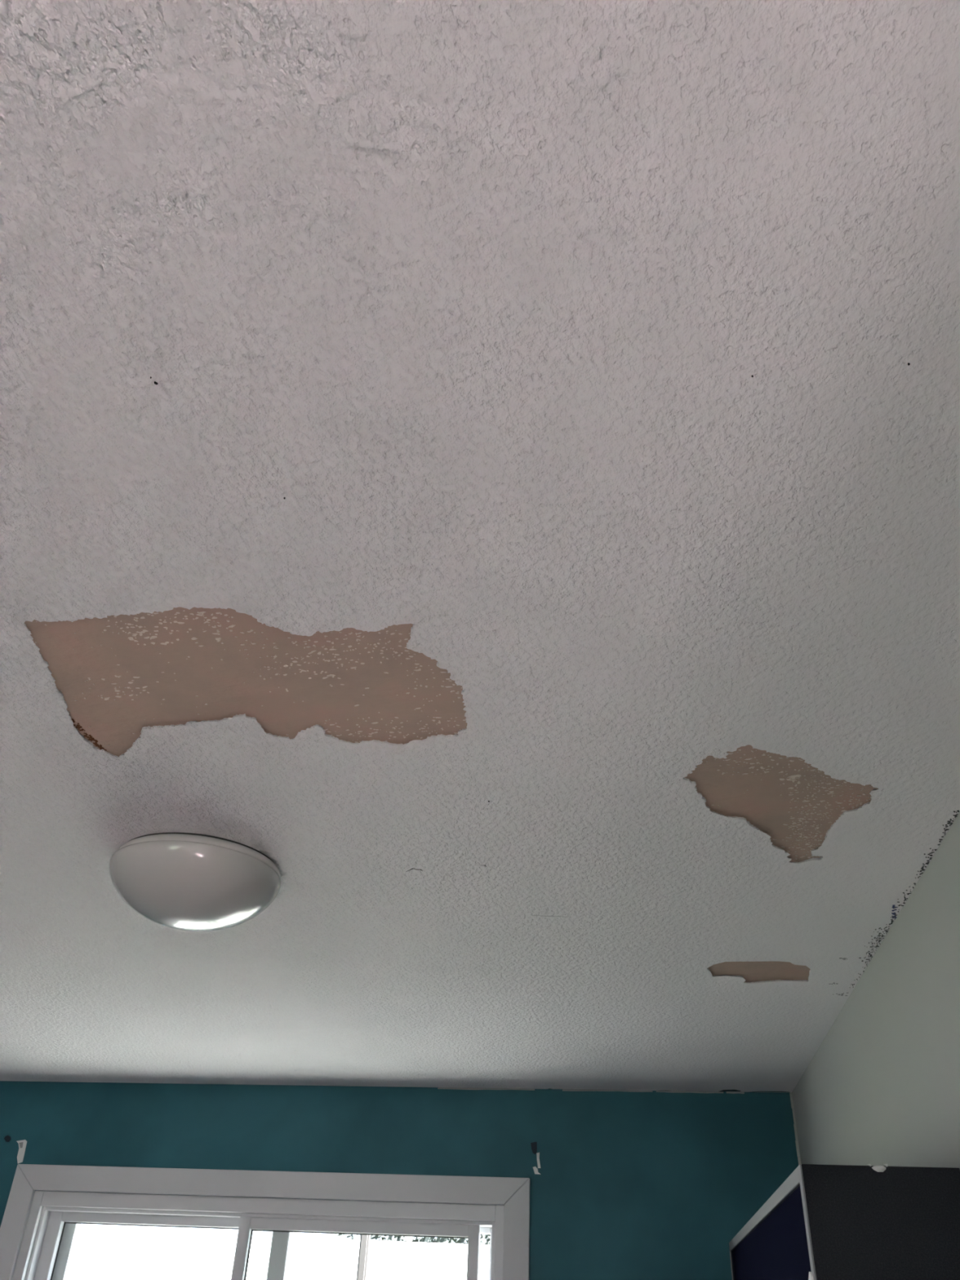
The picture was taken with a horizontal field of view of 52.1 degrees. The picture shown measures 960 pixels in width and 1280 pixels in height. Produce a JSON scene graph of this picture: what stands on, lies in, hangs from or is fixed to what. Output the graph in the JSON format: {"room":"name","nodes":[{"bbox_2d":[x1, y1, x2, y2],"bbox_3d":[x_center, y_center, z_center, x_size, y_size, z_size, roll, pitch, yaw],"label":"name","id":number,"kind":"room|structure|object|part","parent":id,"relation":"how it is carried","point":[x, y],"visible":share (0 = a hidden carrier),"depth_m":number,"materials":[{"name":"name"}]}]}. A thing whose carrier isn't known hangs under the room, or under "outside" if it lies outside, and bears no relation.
{"room":"damaged room","nodes":[
{"label":"damaged room","id":0,"kind":"room"},
{"bbox_2d":[67,1229,489,1279],"bbox_3d":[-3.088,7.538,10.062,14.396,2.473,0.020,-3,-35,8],"label":"window glass","id":1,"kind":"object","parent":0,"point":[99,1255],"visible":0.41,"depth_m":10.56,"materials":[{"name":"glass"}]},
{"bbox_2d":[0,1080,801,1279],"bbox_3d":[-1.260,2.732,3.103,4.670,2.440,0.142,-3,-35,8],"label":"wall","id":2,"kind":"structure","parent":0,"point":[624,1184],"depth_m":3.47,"materials":[{"name":"teal paint"}]},
{"bbox_2d":[0,1164,529,1279],"bbox_3d":[-0.787,2.432,3.195,1.964,1.234,0.198,-3,-35,8],"label":"window","id":3,"kind":"structure","parent":2,"relation":"in","point":[39,1230],"depth_m":3.45,"materials":[{"name":"grey paint"}]},
{"bbox_3d":[-1.691,2.437,3.288,0.089,1.202,0.018,-3,-35,8],"label":"casing","id":4,"kind":"part","parent":3,"relation":"part of","materials":[{"name":"grey paint"}]},
{"bbox_3d":[-1.123,2.088,3.538,0.803,0.040,0.036,-3,-35,8],"label":"rail","id":5,"kind":"part","parent":3,"relation":"part of","materials":[{"name":"grey plastic"}]},
{"bbox_3d":[-0.774,2.502,3.240,1.635,1.012,0.036,-3,-35,8],"label":"storm frame","id":6,"kind":"part","parent":3,"relation":"part of","materials":[{"name":"grey plastic"}]},
{"bbox_3d":[-0.771,1.932,3.484,1.900,0.082,0.018,-3,-35,8],"label":"casing","id":7,"kind":"part","parent":3,"relation":"part of","materials":[{"name":"grey paint"}]},
{"bbox_3d":[-0.420,2.034,3.407,0.775,0.045,0.032,-3,-35,8],"label":"rail","id":8,"kind":"part","parent":3,"relation":"part of","materials":[{"name":"grey plastic"}]},
{"bbox_3d":[0.105,2.349,3.039,0.086,1.202,0.018,-3,-35,8],"label":"casing","id":9,"kind":"part","parent":3,"relation":"part of","materials":[{"name":"grey paint"}]},
{"bbox_2d":[0,0,959,1092],"bbox_3d":[-0.820,-0.529,0.652,6.530,0.151,7.703,-3,-35,8],"label":"ceiling","id":10,"kind":"structure","parent":0,"point":[483,473],"depth_m":1.05,"materials":[{"name":"white paint"}]},
{"bbox_2d":[108,832,280,931],"bbox_3d":[-0.540,0.477,1.844,0.319,0.120,0.319,-3,-35,8],"label":"ceiling lamp","id":11,"kind":"object","parent":10,"relation":"attached to","point":[188,882],"visible":1,"depth_m":1.76,"materials":[{"name":"grey glass"}]},
{"bbox_2d":[791,812,959,1168],"bbox_3d":[0.823,1.413,1.063,0.140,2.440,4.363,-3,-35,8],"label":"wall","id":12,"kind":"structure","parent":0,"point":[882,1086],"depth_m":1.97,"materials":[{"name":"grey paint"}]},
{"bbox_3d":[-0.920,1.574,-0.811,6.530,0.100,7.703,-3,-35,8],"label":"floor","id":13,"kind":"structure","parent":0,"visible":0},
{"bbox_2d":[728,1164,959,1279],"bbox_3d":[0.767,2.235,1.853,0.263,1.987,1.877,-3,-35,8],"label":"tall cabinet","id":14,"kind":"object","parent":13,"relation":"on","point":[824,1222],"visible":1,"depth_m":1.64,"materials":[{"name":"grey wood"}]},
{"bbox_3d":[0.900,2.762,2.599,0.257,1.984,0.031,-3,-35,8],"label":"panel","id":15,"kind":"part","parent":14,"relation":"part of","materials":[{"name":"white wood"}]},
{"bbox_3d":[0.718,2.491,2.244,0.016,1.910,0.900,-3,-35,8],"label":"door","id":16,"kind":"part","parent":14,"relation":"part of","materials":[{"name":"black"}]},
{"bbox_3d":[0.809,1.435,2.414,0.257,0.024,1.805,-3,-35,8],"label":"panel","id":17,"kind":"part","parent":14,"relation":"part of","materials":[{"name":"wood"}]},
{"bbox_3d":[0.592,1.977,1.513,0.016,1.910,0.900,-3,-35,8],"label":"door","id":18,"kind":"part","parent":14,"relation":"part of","materials":[{"name":"black"}]},
{"bbox_3d":[0.642,1.715,1.111,0.257,1.984,0.031,-3,-35,8],"label":"panel","id":19,"kind":"part","parent":14,"relation":"part of","materials":[{"name":"black wood"}]},
{"label":"outside","id":20,"kind":"structure","parent":0,"visible":0},
{"bbox_3d":[-0.683,5.136,4.197,15.000,0.110,4.522,-3,-35,8],"label":"floor","id":21,"kind":"structure","parent":20,"visible":0},
{"bbox_2d":[355,1235,370,1279],"bbox_3d":[-0.452,2.797,3.211,0.050,2.620,0.050,-3,-35,8],"label":"porch post","id":22,"kind":"object","parent":21,"relation":"on","point":[364,1246],"visible":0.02,"depth_m":3.58,"materials":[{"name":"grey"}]},
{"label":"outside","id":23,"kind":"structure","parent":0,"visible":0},
{"bbox_3d":[1.323,7.356,6.944,80.000,0.440,100.000,-3,-35,8],"label":"ground","id":24,"kind":"structure","parent":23,"visible":0},
{"bbox_2d":[334,1233,467,1275],"bbox_3d":[-0.952,8.585,12.053,2.222,3.195,2.230,-3,-35,8],"label":"leafy tree","id":25,"kind":"object","parent":24,"relation":"on","point":[373,1237],"visible":0.11,"depth_m":12.50,"materials":[{"name":"brown plant"}]},
{"bbox_2d":[400,1234,490,1271],"bbox_3d":[-0.170,10.102,14.541,2.268,3.608,2.264,-3,-35,8],"label":"leafy tree","id":26,"kind":"object","parent":24,"relation":"on","point":[483,1237],"visible":0.03,"depth_m":14.87,"materials":[{"name":"brown plant"}]}
]}

